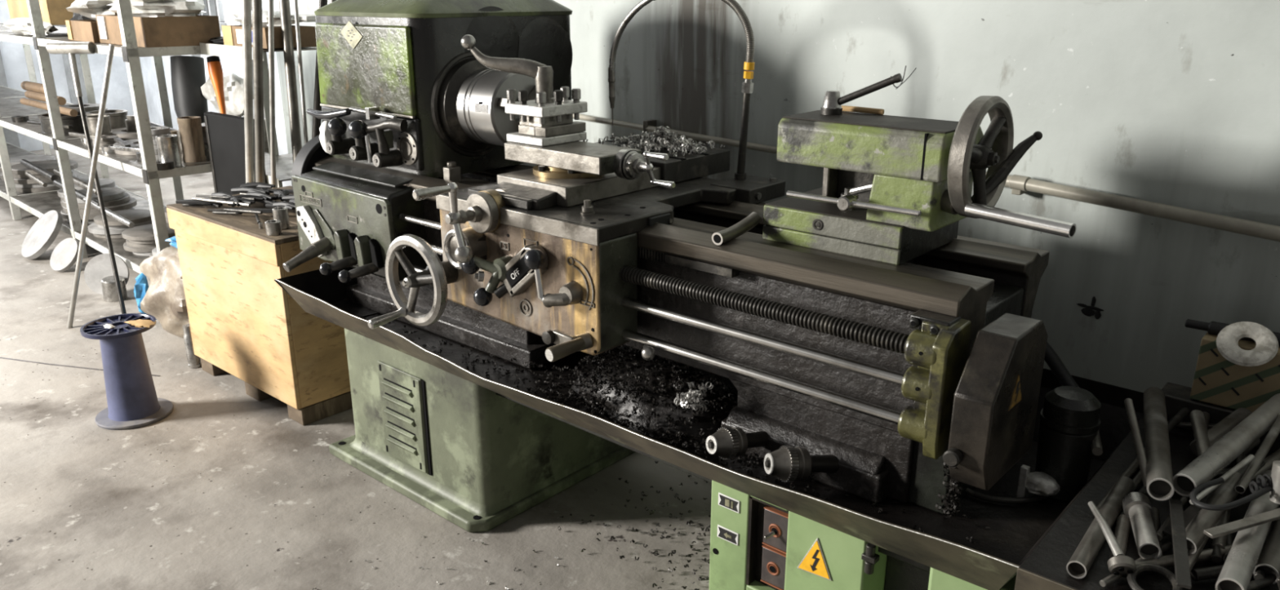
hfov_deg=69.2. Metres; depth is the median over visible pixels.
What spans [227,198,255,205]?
pliers
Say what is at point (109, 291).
can
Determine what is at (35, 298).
floor
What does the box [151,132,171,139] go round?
disc
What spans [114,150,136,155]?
disc
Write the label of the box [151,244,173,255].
disc
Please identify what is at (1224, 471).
rod
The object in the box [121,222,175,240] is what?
disc
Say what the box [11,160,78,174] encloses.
disc
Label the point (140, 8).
plastic bag
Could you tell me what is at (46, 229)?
disc
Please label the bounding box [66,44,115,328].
rod
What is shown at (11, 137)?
trim
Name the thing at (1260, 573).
rod
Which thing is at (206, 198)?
bit
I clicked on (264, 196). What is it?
pliers
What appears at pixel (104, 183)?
disc
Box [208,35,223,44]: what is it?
wire tangle
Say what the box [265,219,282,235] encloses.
bushing
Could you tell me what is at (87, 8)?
plastic bag
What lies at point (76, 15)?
bundle
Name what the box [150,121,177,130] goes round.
bar
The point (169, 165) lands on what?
ring
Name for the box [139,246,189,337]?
plastic bag
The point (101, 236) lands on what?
disc
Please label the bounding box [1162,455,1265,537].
bar
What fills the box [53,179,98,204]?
bar
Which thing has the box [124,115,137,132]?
plug
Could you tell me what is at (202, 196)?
file
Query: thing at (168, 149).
steel pot
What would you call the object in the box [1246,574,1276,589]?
rod
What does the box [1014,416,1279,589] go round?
work table
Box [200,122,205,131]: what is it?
disc
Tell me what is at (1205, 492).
rod
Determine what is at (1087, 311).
trim
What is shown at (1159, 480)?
pipe
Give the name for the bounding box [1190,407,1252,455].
rod
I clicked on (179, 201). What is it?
bar
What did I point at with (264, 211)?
bar
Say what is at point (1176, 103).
wall
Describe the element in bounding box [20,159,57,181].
bar
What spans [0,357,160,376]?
trim
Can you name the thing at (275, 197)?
bar
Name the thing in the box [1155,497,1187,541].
rod
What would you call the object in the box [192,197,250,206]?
file
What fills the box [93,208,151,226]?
disc
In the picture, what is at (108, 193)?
disc
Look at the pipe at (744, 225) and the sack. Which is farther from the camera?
the sack
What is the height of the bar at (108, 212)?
0.027 m
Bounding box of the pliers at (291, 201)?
[288,199,294,204]
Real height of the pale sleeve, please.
0.065 m
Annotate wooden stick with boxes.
[841,105,884,115]
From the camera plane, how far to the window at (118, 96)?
8.73 m
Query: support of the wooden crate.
on the floor
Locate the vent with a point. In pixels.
(404, 393)
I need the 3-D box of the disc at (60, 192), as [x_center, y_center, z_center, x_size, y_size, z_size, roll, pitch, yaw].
[-3.439,-0.650,5.779,0.328,0.030,0.328,15,23,39]
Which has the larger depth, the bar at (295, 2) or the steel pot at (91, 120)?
the steel pot at (91, 120)
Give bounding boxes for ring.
[10,115,29,122]
[101,144,115,153]
[136,151,142,159]
[155,160,174,170]
[1126,563,1182,589]
[1216,321,1278,366]
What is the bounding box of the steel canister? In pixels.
[182,324,201,368]
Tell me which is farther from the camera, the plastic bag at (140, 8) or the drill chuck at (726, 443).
the plastic bag at (140, 8)
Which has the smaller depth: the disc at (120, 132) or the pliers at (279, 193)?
the pliers at (279, 193)
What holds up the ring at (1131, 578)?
on the work table
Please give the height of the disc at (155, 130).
0.022 m
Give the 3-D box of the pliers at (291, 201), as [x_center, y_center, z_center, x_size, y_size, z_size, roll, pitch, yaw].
[-1.215,-0.323,3.276,0.055,0.027,0.130,-5,19,-15]
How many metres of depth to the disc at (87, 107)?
5.45 m
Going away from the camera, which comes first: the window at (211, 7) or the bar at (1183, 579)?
the bar at (1183, 579)
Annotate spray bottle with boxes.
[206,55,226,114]
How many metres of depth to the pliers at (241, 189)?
3.49 m
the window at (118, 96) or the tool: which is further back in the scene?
the window at (118, 96)
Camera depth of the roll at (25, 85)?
5.82 m
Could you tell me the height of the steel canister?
0.173 m
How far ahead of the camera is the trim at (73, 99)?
8.78 m
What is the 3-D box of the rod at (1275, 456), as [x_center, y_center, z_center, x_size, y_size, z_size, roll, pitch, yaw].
[1.122,0.296,1.646,0.172,0.039,0.019,-11,21,-31]
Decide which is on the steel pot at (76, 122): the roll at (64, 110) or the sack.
the roll at (64, 110)
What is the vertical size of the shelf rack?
1.949 m
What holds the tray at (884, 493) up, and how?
on the lathe
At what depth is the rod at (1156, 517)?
1.50 m
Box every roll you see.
[19,97,78,116]
[20,80,44,93]
[24,90,66,105]
[169,55,208,123]
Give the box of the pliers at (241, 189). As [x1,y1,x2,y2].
[231,186,266,194]
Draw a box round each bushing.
[258,222,262,228]
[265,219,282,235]
[271,206,289,229]
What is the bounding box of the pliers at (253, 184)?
[240,182,275,188]
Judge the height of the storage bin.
0.760 m
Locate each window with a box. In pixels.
[0,0,201,151]
[198,0,226,30]
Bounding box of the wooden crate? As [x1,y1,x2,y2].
[166,186,352,426]
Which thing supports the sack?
on the floor
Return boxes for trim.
[0,50,20,147]
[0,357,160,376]
[56,25,88,103]
[236,0,264,117]
[1075,296,1103,319]
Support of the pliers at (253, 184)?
on the wooden crate
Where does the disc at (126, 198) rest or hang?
on the disc at (132, 202)
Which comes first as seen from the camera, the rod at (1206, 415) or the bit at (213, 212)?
the rod at (1206, 415)
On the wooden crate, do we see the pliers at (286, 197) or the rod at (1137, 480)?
the pliers at (286, 197)
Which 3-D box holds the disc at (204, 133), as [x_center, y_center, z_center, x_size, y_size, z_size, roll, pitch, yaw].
[-2.015,-0.777,4.420,0.174,0.025,0.174,15,23,39]
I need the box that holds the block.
[1161,382,1279,453]
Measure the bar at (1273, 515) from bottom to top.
0.026 m
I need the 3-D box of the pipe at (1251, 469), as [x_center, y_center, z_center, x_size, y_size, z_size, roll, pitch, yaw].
[1.061,0.265,1.578,0.014,0.054,0.269,17,25,42]
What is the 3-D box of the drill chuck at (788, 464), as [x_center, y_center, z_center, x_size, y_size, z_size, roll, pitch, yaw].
[0.355,0.332,1.864,0.224,0.080,0.072,-6,19,-18]
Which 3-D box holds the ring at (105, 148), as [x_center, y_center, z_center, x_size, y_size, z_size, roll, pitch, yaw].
[-2.602,-0.722,4.570,0.090,0.030,0.090,15,23,39]
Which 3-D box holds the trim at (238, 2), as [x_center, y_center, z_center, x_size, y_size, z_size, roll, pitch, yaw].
[-2.690,-2.420,6.154,0.059,3.600,0.100,-14,23,-37]
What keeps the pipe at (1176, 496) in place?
on the work table
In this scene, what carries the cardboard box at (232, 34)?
on the shelf rack
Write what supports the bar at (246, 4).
on the floor
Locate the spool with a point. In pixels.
(133, 402)
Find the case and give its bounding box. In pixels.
[204,111,266,195]
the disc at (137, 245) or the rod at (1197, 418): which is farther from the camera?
the disc at (137, 245)
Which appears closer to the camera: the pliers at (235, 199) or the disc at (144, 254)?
the pliers at (235, 199)
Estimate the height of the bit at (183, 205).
0.014 m
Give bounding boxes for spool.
[80,313,173,430]
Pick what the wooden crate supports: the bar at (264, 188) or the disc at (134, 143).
the bar at (264, 188)
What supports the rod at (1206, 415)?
on the work table
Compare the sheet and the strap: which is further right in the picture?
the strap
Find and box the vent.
[377,360,432,475]
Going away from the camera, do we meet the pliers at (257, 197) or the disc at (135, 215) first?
the pliers at (257, 197)
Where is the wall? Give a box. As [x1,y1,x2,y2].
[139,0,1279,392]
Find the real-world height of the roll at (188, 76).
0.409 m
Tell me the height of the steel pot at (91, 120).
0.090 m
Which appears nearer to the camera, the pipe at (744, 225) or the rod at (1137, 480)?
the rod at (1137, 480)
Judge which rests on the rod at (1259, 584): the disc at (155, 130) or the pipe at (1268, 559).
the pipe at (1268, 559)
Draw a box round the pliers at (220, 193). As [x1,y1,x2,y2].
[210,191,232,199]
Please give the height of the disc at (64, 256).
0.162 m
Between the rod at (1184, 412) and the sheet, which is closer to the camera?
the rod at (1184, 412)
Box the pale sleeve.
[1269,460,1279,504]
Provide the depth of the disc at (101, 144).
4.63 m
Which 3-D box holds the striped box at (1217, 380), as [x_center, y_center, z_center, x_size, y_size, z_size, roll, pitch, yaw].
[1.251,0.172,1.746,0.348,0.130,0.082,15,23,39]
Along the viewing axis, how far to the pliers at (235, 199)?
3.27 m
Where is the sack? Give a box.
[133,272,156,319]
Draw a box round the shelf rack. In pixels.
[0,0,316,274]
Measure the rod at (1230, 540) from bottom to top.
0.021 m
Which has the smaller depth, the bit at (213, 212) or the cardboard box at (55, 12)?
the bit at (213, 212)
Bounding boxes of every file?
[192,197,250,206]
[195,194,255,200]
[223,208,262,213]
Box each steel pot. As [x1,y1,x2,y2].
[38,111,86,135]
[85,109,127,128]
[85,115,112,135]
[155,134,182,168]
[177,115,206,162]
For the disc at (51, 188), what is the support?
on the shelf rack
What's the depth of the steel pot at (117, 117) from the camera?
5.03 m
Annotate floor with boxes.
[0,148,711,589]
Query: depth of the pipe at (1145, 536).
1.43 m
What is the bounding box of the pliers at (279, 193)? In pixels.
[273,190,288,199]
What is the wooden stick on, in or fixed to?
on the lathe
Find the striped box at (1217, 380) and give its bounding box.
[1190,332,1279,413]
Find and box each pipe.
[573,113,1279,241]
[711,212,760,244]
[1066,476,1134,578]
[1093,447,1145,515]
[1128,504,1161,559]
[1142,386,1173,501]
[1169,438,1259,500]
[1172,393,1279,497]
[1185,472,1242,554]
[1187,536,1208,572]
[1215,470,1278,589]
[1223,542,1233,562]
[1235,414,1279,493]
[1253,519,1279,584]
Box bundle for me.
[69,12,93,20]
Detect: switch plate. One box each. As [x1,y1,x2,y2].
[760,546,786,589]
[763,509,788,552]
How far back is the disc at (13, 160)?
6.66 m
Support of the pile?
on the lathe
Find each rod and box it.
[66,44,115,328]
[1099,541,1173,587]
[1109,515,1130,559]
[1115,461,1173,520]
[1124,398,1146,488]
[1132,470,1142,492]
[1134,545,1231,572]
[1151,506,1163,556]
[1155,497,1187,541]
[1167,407,1190,433]
[1173,467,1271,479]
[1189,409,1210,456]
[1189,454,1254,505]
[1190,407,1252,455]
[1190,564,1223,581]
[1203,412,1210,430]
[1208,525,1222,563]
[1210,509,1231,549]
[1226,517,1234,546]
[1235,451,1245,463]
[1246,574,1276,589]
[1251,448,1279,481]
[1253,520,1275,580]
[1275,574,1279,589]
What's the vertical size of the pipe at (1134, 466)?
0.013 m
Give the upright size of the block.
0.064 m
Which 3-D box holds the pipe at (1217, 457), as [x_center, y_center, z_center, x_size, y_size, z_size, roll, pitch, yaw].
[1.032,0.253,1.603,0.431,0.057,0.038,-14,23,-37]
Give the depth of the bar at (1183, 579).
1.35 m
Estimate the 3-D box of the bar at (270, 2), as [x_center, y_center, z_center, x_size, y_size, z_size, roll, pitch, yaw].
[-1.456,-0.668,3.674,0.400,1.804,0.020,15,23,39]
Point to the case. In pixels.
(225, 133)
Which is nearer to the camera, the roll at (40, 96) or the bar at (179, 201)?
the bar at (179, 201)
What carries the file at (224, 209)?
on the wooden crate
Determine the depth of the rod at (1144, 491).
1.60 m
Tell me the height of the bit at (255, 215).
0.014 m
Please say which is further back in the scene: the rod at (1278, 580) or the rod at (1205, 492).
the rod at (1205, 492)
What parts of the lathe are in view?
handle, tumbler handle, raised label frame, index plate, ball knob, lever arm, ball knob, plate, shift arm, ball knob, name plate, raised label frame, ball knob, lid, shift arm, drop handle, rod lever, control panel, lever arm, wheel handle, sight glass, crank handle, crank arm, ball knob, ball knob, lever arm, reverse lever, raised label frame, clamp lever, raised label frame, half nut lever, lever arm, tool post, plate, start lever, raised label frame, switch rod, crank handle, crank handle, feed rod, label plate, label plate, clamp rod, lock handle, bracket plate, knob, clamp lever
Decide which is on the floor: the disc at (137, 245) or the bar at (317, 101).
the bar at (317, 101)
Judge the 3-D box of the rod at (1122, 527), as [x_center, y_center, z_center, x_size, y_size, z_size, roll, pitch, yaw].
[0.761,0.386,1.468,0.021,0.023,0.127,11,21,29]
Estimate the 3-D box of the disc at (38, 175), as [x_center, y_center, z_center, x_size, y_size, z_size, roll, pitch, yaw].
[-4.020,-0.827,6.224,0.339,0.030,0.339,15,23,39]
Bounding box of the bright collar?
[1121,492,1153,519]
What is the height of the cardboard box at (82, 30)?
0.095 m
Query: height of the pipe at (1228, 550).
0.034 m
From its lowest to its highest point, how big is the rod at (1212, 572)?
0.022 m
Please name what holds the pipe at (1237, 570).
on the pipe at (1228, 550)
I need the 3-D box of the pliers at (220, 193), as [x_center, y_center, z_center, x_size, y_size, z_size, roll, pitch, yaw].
[-1.524,-0.363,3.399,0.113,0.027,0.055,15,23,39]
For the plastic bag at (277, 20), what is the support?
on the cardboard box at (232, 34)
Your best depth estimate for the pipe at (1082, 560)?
1.46 m
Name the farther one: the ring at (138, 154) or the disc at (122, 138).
the disc at (122, 138)
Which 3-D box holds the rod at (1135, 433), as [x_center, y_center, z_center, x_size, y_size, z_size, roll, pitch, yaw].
[0.847,0.250,1.577,0.013,0.099,0.154,3,18,9]
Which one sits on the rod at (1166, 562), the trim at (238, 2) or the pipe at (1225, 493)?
the pipe at (1225, 493)
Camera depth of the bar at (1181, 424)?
1.83 m
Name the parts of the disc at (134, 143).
flat strip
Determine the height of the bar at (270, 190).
0.012 m
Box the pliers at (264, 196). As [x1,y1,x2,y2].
[246,191,273,199]
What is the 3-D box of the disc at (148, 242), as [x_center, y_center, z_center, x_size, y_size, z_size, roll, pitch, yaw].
[-2.467,-0.302,4.721,0.246,0.020,0.246,15,23,39]
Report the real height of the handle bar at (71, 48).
1.201 m
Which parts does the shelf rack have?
post, post, flat strip, post, rail, rail, rail, rail, flat strip, post, flat strip, rail, post, cross rail, post, cross rail, return rail, post, return rail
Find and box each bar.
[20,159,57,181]
[25,171,47,186]
[45,41,126,314]
[53,168,102,195]
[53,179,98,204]
[83,198,134,227]
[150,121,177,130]
[175,199,224,204]
[226,208,272,213]
[241,0,254,182]
[251,0,265,182]
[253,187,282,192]
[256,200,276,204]
[260,187,270,195]
[265,203,274,208]
[267,0,275,188]
[270,195,278,199]
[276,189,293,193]
[279,0,302,164]
[293,0,308,144]
[311,0,327,138]
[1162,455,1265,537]
[1167,421,1216,427]
[1168,498,1191,589]
[1185,319,1279,346]
[1203,508,1279,538]
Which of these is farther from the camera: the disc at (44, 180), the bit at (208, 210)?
the disc at (44, 180)
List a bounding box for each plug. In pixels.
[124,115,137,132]
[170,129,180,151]
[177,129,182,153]
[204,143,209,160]
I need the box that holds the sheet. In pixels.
[290,13,315,22]
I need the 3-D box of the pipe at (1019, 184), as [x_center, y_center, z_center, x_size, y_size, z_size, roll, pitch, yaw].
[0.103,-0.559,3.135,0.068,0.065,4.875,-14,23,-37]
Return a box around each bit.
[182,204,212,206]
[205,198,225,200]
[207,208,226,211]
[212,211,242,214]
[254,213,260,223]
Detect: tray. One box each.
[274,266,1143,589]
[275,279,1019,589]
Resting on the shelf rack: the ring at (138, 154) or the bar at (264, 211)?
the ring at (138, 154)
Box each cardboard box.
[6,0,75,25]
[65,19,100,42]
[95,14,221,47]
[221,25,316,48]
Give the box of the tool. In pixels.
[1088,501,1136,577]
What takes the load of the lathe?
on the floor
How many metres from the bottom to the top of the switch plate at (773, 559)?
0.080 m
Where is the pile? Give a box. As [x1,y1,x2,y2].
[582,125,724,157]
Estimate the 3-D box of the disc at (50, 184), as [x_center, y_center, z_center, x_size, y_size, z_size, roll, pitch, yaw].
[-4.032,-0.778,6.271,0.388,0.030,0.388,15,23,39]
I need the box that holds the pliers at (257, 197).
[225,195,264,201]
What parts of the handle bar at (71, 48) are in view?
cross handle, rod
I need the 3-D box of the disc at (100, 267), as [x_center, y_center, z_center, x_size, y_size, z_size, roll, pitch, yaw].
[-2.582,-0.101,4.490,0.200,0.194,0.084,-2,18,-7]
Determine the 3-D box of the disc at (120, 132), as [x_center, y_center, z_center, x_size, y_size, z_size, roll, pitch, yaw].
[-2.676,-0.865,4.910,0.287,0.018,0.287,15,23,39]
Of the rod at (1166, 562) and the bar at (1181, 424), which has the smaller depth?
the rod at (1166, 562)
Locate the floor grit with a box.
[2,328,540,589]
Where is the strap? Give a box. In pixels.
[1189,477,1272,511]
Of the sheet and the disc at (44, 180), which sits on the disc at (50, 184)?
the disc at (44, 180)
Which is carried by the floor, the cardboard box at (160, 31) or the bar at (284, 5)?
the bar at (284, 5)
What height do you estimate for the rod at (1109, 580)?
0.015 m
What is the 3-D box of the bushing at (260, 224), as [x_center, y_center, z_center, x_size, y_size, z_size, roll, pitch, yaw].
[-1.252,-0.230,3.062,0.012,0.018,0.012,15,23,39]
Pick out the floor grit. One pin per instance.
(49, 329)
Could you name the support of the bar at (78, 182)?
on the disc at (108, 193)
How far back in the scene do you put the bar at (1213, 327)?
1.82 m
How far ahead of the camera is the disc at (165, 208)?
4.87 m
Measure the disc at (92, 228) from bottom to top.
0.024 m
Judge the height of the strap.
0.036 m
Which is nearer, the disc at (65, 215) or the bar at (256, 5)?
the bar at (256, 5)
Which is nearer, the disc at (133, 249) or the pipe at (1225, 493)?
the pipe at (1225, 493)
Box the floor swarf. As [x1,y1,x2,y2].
[312,461,711,589]
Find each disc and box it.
[8,154,55,165]
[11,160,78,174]
[13,170,73,183]
[13,173,58,178]
[14,173,76,187]
[15,186,60,192]
[21,209,62,259]
[49,237,79,271]
[57,185,118,197]
[59,103,100,111]
[60,207,132,220]
[62,187,124,203]
[62,192,130,208]
[62,196,137,214]
[66,207,134,223]
[74,178,115,190]
[84,253,128,294]
[88,222,152,235]
[92,135,118,142]
[92,141,116,146]
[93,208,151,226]
[93,233,123,238]
[96,219,151,228]
[102,134,137,140]
[103,127,137,137]
[113,137,139,147]
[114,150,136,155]
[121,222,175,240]
[123,241,155,252]
[125,240,170,247]
[128,237,169,244]
[132,252,151,256]
[151,126,170,134]
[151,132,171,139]
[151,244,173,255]
[164,206,168,218]
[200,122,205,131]
[202,131,206,137]
[203,137,207,142]
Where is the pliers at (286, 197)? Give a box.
[280,194,294,200]
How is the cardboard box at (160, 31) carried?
on the shelf rack
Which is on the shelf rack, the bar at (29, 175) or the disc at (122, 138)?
the bar at (29, 175)
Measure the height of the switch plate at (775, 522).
0.080 m
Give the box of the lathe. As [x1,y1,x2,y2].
[274,0,1143,589]
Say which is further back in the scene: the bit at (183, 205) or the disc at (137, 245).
the disc at (137, 245)
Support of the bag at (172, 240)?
on the plastic bag at (164, 300)
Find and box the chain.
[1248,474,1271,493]
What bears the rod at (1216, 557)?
on the work table
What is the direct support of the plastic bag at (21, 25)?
on the shelf rack
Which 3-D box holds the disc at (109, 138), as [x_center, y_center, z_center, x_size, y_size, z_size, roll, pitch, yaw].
[-2.694,-0.788,4.673,0.116,0.018,0.116,15,23,39]
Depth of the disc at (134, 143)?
4.52 m
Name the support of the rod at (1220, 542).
on the work table
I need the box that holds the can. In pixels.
[101,275,127,302]
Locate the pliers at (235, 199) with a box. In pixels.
[230,196,241,207]
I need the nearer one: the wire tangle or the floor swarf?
the floor swarf
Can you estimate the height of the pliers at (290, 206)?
0.027 m
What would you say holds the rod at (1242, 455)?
on the work table
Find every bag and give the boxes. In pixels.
[2,17,58,35]
[66,0,117,20]
[107,0,206,17]
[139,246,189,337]
[164,235,177,248]
[200,71,253,116]
[230,9,302,27]
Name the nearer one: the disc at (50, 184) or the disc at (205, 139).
the disc at (205, 139)
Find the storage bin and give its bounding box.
[241,115,269,153]
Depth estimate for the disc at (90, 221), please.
5.27 m
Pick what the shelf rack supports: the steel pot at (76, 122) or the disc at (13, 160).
the steel pot at (76, 122)
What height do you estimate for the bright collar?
0.042 m
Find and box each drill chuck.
[706,426,768,459]
[764,445,838,482]
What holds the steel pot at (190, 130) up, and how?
on the shelf rack
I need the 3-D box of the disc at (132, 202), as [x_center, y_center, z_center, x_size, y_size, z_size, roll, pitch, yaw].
[-3.152,-0.528,5.417,0.376,0.028,0.376,15,23,39]
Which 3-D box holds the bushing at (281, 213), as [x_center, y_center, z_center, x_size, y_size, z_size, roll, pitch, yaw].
[-1.186,-0.255,3.063,0.048,0.066,0.048,15,23,39]
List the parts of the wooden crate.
lid rail, panel, board, lid rail, panel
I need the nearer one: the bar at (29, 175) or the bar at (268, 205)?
the bar at (268, 205)
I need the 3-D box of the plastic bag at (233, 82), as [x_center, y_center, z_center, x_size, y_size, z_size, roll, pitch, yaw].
[-2.230,-1.088,5.031,0.542,0.240,0.191,15,23,39]
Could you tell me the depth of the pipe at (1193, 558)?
1.39 m
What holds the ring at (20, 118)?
on the shelf rack
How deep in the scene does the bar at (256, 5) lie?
3.60 m
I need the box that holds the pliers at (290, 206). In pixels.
[272,200,295,209]

